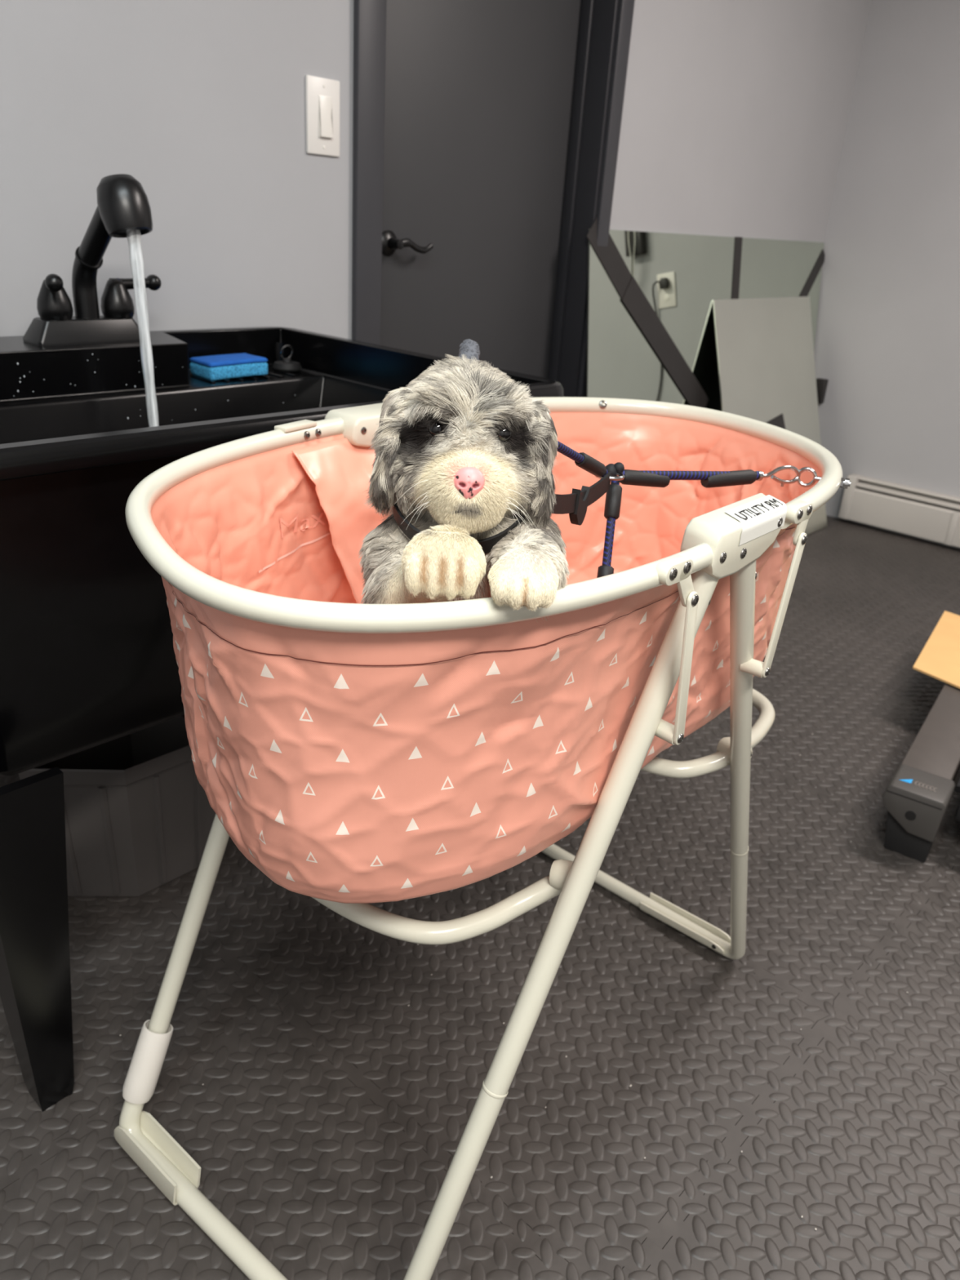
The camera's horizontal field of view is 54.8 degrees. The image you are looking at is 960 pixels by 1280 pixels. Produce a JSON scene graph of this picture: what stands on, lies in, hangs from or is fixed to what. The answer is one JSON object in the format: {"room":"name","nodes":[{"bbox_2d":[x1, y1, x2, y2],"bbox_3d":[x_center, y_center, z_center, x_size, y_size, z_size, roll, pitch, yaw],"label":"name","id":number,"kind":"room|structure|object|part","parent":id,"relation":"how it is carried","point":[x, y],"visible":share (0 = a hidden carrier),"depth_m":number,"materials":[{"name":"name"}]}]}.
{"room":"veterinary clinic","nodes":[
{"label":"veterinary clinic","id":0,"kind":"room"},
{"bbox_2d":[0,0,871,339],"bbox_3d":[-0.432,-1.102,2.004,0.150,2.500,5.340,24,31,37],"label":"wall","id":1,"kind":"structure","parent":0,"point":[735,113],"depth_m":1.93,"materials":[{"name":"paint"}]},
{"bbox_2d":[305,75,339,156],"bbox_3d":[-0.333,-1.117,1.979,0.015,0.145,0.088,24,31,37],"label":"light switch","id":2,"kind":"object","parent":1,"relation":"attached to","point":[322,95],"visible":1,"depth_m":1.98,"materials":[{"name":"plastic"}]},
{"bbox_2d":[351,0,386,345],"bbox_3d":[-0.262,-0.945,2.155,0.019,2.110,0.079,24,31,37],"label":"trim","id":3,"kind":"structure","parent":1,"relation":"attached to","point":[369,15],"depth_m":2.09,"materials":[{"name":"paint"}]},
{"bbox_2d":[380,0,386,316],"bbox_3d":[-0.303,-0.964,2.264,0.194,2.050,0.028,24,31,37],"label":"trim","id":4,"kind":"structure","parent":1,"relation":"attached to","point":[386,0],"depth_m":2.14,"materials":[{"name":"paint"}]},
{"bbox_2d":[380,0,582,377],"bbox_3d":[-0.026,-1.076,2.549,0.094,2.038,0.842,24,31,37],"label":"door","id":5,"kind":"structure","parent":1,"relation":"in","point":[479,94],"depth_m":2.49,"materials":[{"name":"paint"}]},
{"bbox_3d":[-0.186,-1.008,2.359,0.055,0.060,0.148,24,31,37],"label":"handle","id":6,"kind":"part","parent":5,"relation":"part of","materials":[{"name":"black metal"}]},
{"bbox_2d":[547,0,618,396],"bbox_3d":[0.257,-1.181,2.830,0.194,2.050,0.028,24,31,37],"label":"trim","id":7,"kind":"structure","parent":1,"relation":"attached to","point":[598,18],"depth_m":2.72,"materials":[{"name":"paint"}]},
{"bbox_2d":[577,0,635,397],"bbox_3d":[0.361,-1.186,2.784,0.019,2.110,0.057,24,31,37],"label":"trim","id":8,"kind":"structure","parent":1,"relation":"attached to","point":[625,7],"depth_m":2.65,"materials":[{"name":"paint"}]},
{"bbox_2d":[0,515,959,1279],"bbox_3d":[0.896,0.681,1.373,4.300,0.064,5.340,24,31,37],"label":"floor","id":9,"kind":"structure","parent":0,"point":[674,1107],"depth_m":1.35,"materials":[{"name":"rubber"}]},
{"bbox_2d":[18,715,215,896],"bbox_3d":[-0.630,0.274,1.646,0.257,0.268,0.353,24,31,37],"label":"storage bin","id":10,"kind":"object","parent":9,"relation":"on","point":[139,816],"visible":0.62,"depth_m":1.57,"materials":[{"name":"plastic"}]},
{"bbox_2d":[0,326,564,1111],"bbox_3d":[-0.511,-0.035,1.623,0.860,0.862,1.044,24,31,37],"label":"utility sink","id":11,"kind":"object","parent":9,"relation":"on","point":[87,655],"visible":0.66,"depth_m":1.12,"materials":[{"name":"plastic"}]},
{"bbox_3d":[-0.560,0.375,1.151,0.100,0.500,0.100,24,31,37],"label":"leg","id":12,"kind":"part","parent":11,"relation":"part of","materials":[{"name":"plastic"}]},
{"bbox_2d":[22,173,161,346],"bbox_3d":[-0.614,-0.632,1.554,0.229,0.270,0.245,24,31,37],"label":"tap","id":13,"kind":"object","parent":11,"relation":"on","point":[122,202],"visible":0.99,"depth_m":1.57,"materials":[{"name":"black metal"}]},
{"bbox_3d":[-0.693,-0.582,1.507,0.028,0.028,0.028,24,31,37],"label":"knob","id":14,"kind":"part","parent":13,"relation":"part of","materials":[{"name":"black metal"}]},
{"bbox_3d":[-0.726,-0.580,1.577,0.057,0.066,0.057,24,31,37],"label":"handle","id":15,"kind":"part","parent":13,"relation":"part of","materials":[{"name":"black metal"}]},
{"bbox_3d":[-0.694,-0.547,1.632,0.072,0.041,0.198,24,31,37],"label":"plate","id":16,"kind":"part","parent":13,"relation":"part of","materials":[{"name":"black metal"}]},
{"bbox_3d":[-0.643,-0.636,1.554,0.153,0.201,0.041,24,31,37],"label":"spout","id":17,"kind":"part","parent":13,"relation":"part of","materials":[{"name":"black metal"}]},
{"bbox_3d":[-0.649,-0.610,1.654,0.057,0.066,0.057,24,31,37],"label":"handle","id":18,"kind":"part","parent":13,"relation":"part of","materials":[{"name":"black metal"}]},
{"bbox_3d":[-0.626,-0.638,1.663,0.075,0.024,0.023,-18,32,-39],"label":"lever","id":19,"kind":"part","parent":13,"relation":"part of","materials":[{"name":"black metal"}]},
{"bbox_2d":[126,229,159,426],"bbox_3d":[-0.565,-0.404,1.584,0.036,0.546,0.022,24,31,37],"label":"water stream","id":20,"kind":"object","parent":13,"relation":"attached to","point":[134,236],"visible":0.64,"depth_m":1.52,"materials":[{"name":"white"}]},
{"bbox_3d":[-0.595,-0.651,1.686,0.028,0.028,0.028,24,31,37],"label":"knob","id":21,"kind":"part","parent":13,"relation":"part of","materials":[{"name":"black metal"}]},
{"bbox_2d":[189,352,267,380],"bbox_3d":[-0.501,-0.547,1.851,0.131,0.039,0.085,-19,33,-41],"label":"sponge","id":22,"kind":"object","parent":11,"relation":"on","point":[213,367],"visible":1,"depth_m":1.82,"materials":[{"name":"plastic"}]},
{"bbox_2d":[0,326,564,776],"bbox_3d":[-0.502,-0.238,1.537,0.819,0.420,1.044,24,31,37],"label":"basin","id":23,"kind":"object","parent":11,"relation":"in","point":[87,655],"depth_m":1.14,"materials":[{"name":"plastic"}]},
{"bbox_2d":[272,344,301,371],"bbox_3d":[-0.407,-0.598,1.954,0.060,0.051,0.060,24,31,37],"label":"drain stopper","id":24,"kind":"object","parent":11,"relation":"on","point":[286,364],"visible":1,"depth_m":1.94,"materials":[{"name":"black rubber"}]},
{"bbox_2d":[114,396,850,1279],"bbox_3d":[0.032,0.187,1.192,0.603,0.879,0.960,24,31,37],"label":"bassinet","id":25,"kind":"object","parent":9,"relation":"on","point":[357,754],"visible":0.86,"depth_m":0.82,"materials":[{"name":"pink fabric"}]},
{"bbox_3d":[-0.314,0.194,1.166,0.074,0.844,0.445,15,27,23],"label":"leg","id":26,"kind":"part","parent":25,"relation":"part of","materials":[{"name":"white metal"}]},
{"bbox_2d":[357,338,569,620],"bbox_3d":[-0.018,-0.025,0.821,0.148,0.421,0.390,4,24,-1],"label":"puppy","id":27,"kind":"object","parent":25,"relation":"in","point":[462,451],"visible":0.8,"depth_m":0.64},
{"bbox_2d":[391,501,527,554],"bbox_3d":[-0.014,-0.109,0.692,0.102,0.072,0.102,24,31,37],"label":"collar","id":28,"kind":"object","parent":27,"relation":"attached to","point":[408,529],"visible":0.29,"depth_m":0.67,"materials":[{"name":"black fabric"}]},
{"bbox_3d":[-0.002,0.059,1.512,0.409,0.844,0.073,-14,30,-34],"label":"leg","id":29,"kind":"part","parent":25,"relation":"part of","materials":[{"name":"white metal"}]},
{"bbox_3d":[0.024,0.344,0.886,0.119,0.845,0.355,24,31,37],"label":"leg","id":30,"kind":"part","parent":25,"relation":"part of","materials":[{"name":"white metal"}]},
{"bbox_3d":[0.154,-0.044,0.734,0.012,0.044,0.051,24,31,37],"label":"clamp plate","id":31,"kind":"part","parent":25,"relation":"part of","materials":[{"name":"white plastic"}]},
{"bbox_2d":[551,440,799,577],"bbox_3d":[0.180,-0.147,0.948,0.440,0.171,0.082,-18,32,-40],"label":"restraint tether","id":32,"kind":"object","parent":25,"relation":"attached to","point":[575,504],"visible":0.93,"depth_m":0.93,"materials":[{"name":"blue fabric"}]},
{"bbox_3d":[0.173,0.026,0.781,0.004,0.148,0.030,24,31,37],"label":"link arm","id":33,"kind":"part","parent":25,"relation":"part of","materials":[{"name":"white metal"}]},
{"bbox_3d":[0.338,0.221,1.203,0.073,0.845,0.487,14,26,22],"label":"leg","id":34,"kind":"part","parent":25,"relation":"part of","materials":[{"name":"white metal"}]},
{"bbox_3d":[0.303,-0.033,0.925,0.004,0.150,0.034,24,31,37],"label":"link arm","id":35,"kind":"part","parent":25,"relation":"part of","materials":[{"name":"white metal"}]},
{"bbox_3d":[0.308,-0.113,0.902,0.012,0.042,0.040,24,31,37],"label":"clamp plate","id":36,"kind":"part","parent":25,"relation":"part of","materials":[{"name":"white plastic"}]},
{"bbox_2d":[586,216,825,411],"bbox_3d":[0.889,-0.925,3.461,0.137,1.138,1.667,24,31,37],"label":"leaning mirror","id":37,"kind":"object","parent":9,"relation":"on","point":[651,334],"visible":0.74,"depth_m":3.13,"materials":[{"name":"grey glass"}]},
{"bbox_2d":[712,296,826,534],"bbox_3d":[1.153,-0.849,3.628,0.317,0.900,0.865,24,31,37],"label":"panel","id":38,"kind":"object","parent":9,"relation":"on","point":[765,348],"visible":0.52,"depth_m":3.60,"materials":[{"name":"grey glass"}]},
{"bbox_2d":[882,682,959,862],"bbox_3d":[1.516,0.222,2.232,0.732,0.151,1.502,19,28,30],"label":"treadmill","id":39,"kind":"object","parent":9,"relation":"on","point":[917,797],"visible":0.99,"depth_m":1.84,"materials":[{"name":"grey plastic"}]},
{"bbox_3d":[1.293,0.086,2.413,0.096,0.071,1.395,19,28,30],"label":"rail","id":40,"kind":"part","parent":39,"relation":"part of","materials":[{"name":"grey plastic"}]},
{"bbox_2d":[912,610,959,688],"bbox_3d":[1.364,0.079,2.333,0.475,0.005,0.620,-16,31,-37],"label":"cardboard sheet","id":41,"kind":"object","parent":39,"relation":"on","point":[940,658],"visible":1,"depth_m":2.40,"materials":[{"name":"cardboard"}]},
{"bbox_3d":[1.341,0.086,2.361,0.015,0.016,1.380,19,28,30],"label":"edge rod","id":42,"kind":"part","parent":39,"relation":"part of","materials":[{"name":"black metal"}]},
{"bbox_2d":[813,0,959,548],"bbox_3d":[2.895,-1.179,2.683,4.150,2.500,0.150,24,31,37],"label":"wall","id":43,"kind":"structure","parent":0,"point":[887,342],"depth_m":3.68,"materials":[{"name":"paint"}]},
{"bbox_2d":[816,377,828,403],"bbox_3d":[1.468,-1.077,4.001,0.045,0.100,0.036,24,31,37],"label":"mirror clip","id":44,"kind":"object","parent":43,"relation":"attached to","point":[821,384],"visible":0.66,"depth_m":3.98,"materials":[{"name":"black plastic"}]},
{"bbox_2d":[838,473,959,547],"bbox_3d":[2.571,-0.197,3.224,2.680,0.188,0.065,24,31,37],"label":"baseboard heater","id":45,"kind":"object","parent":43,"relation":"attached to","point":[931,515],"visible":1,"depth_m":3.86,"materials":[{"name":"metal"}]}
]}

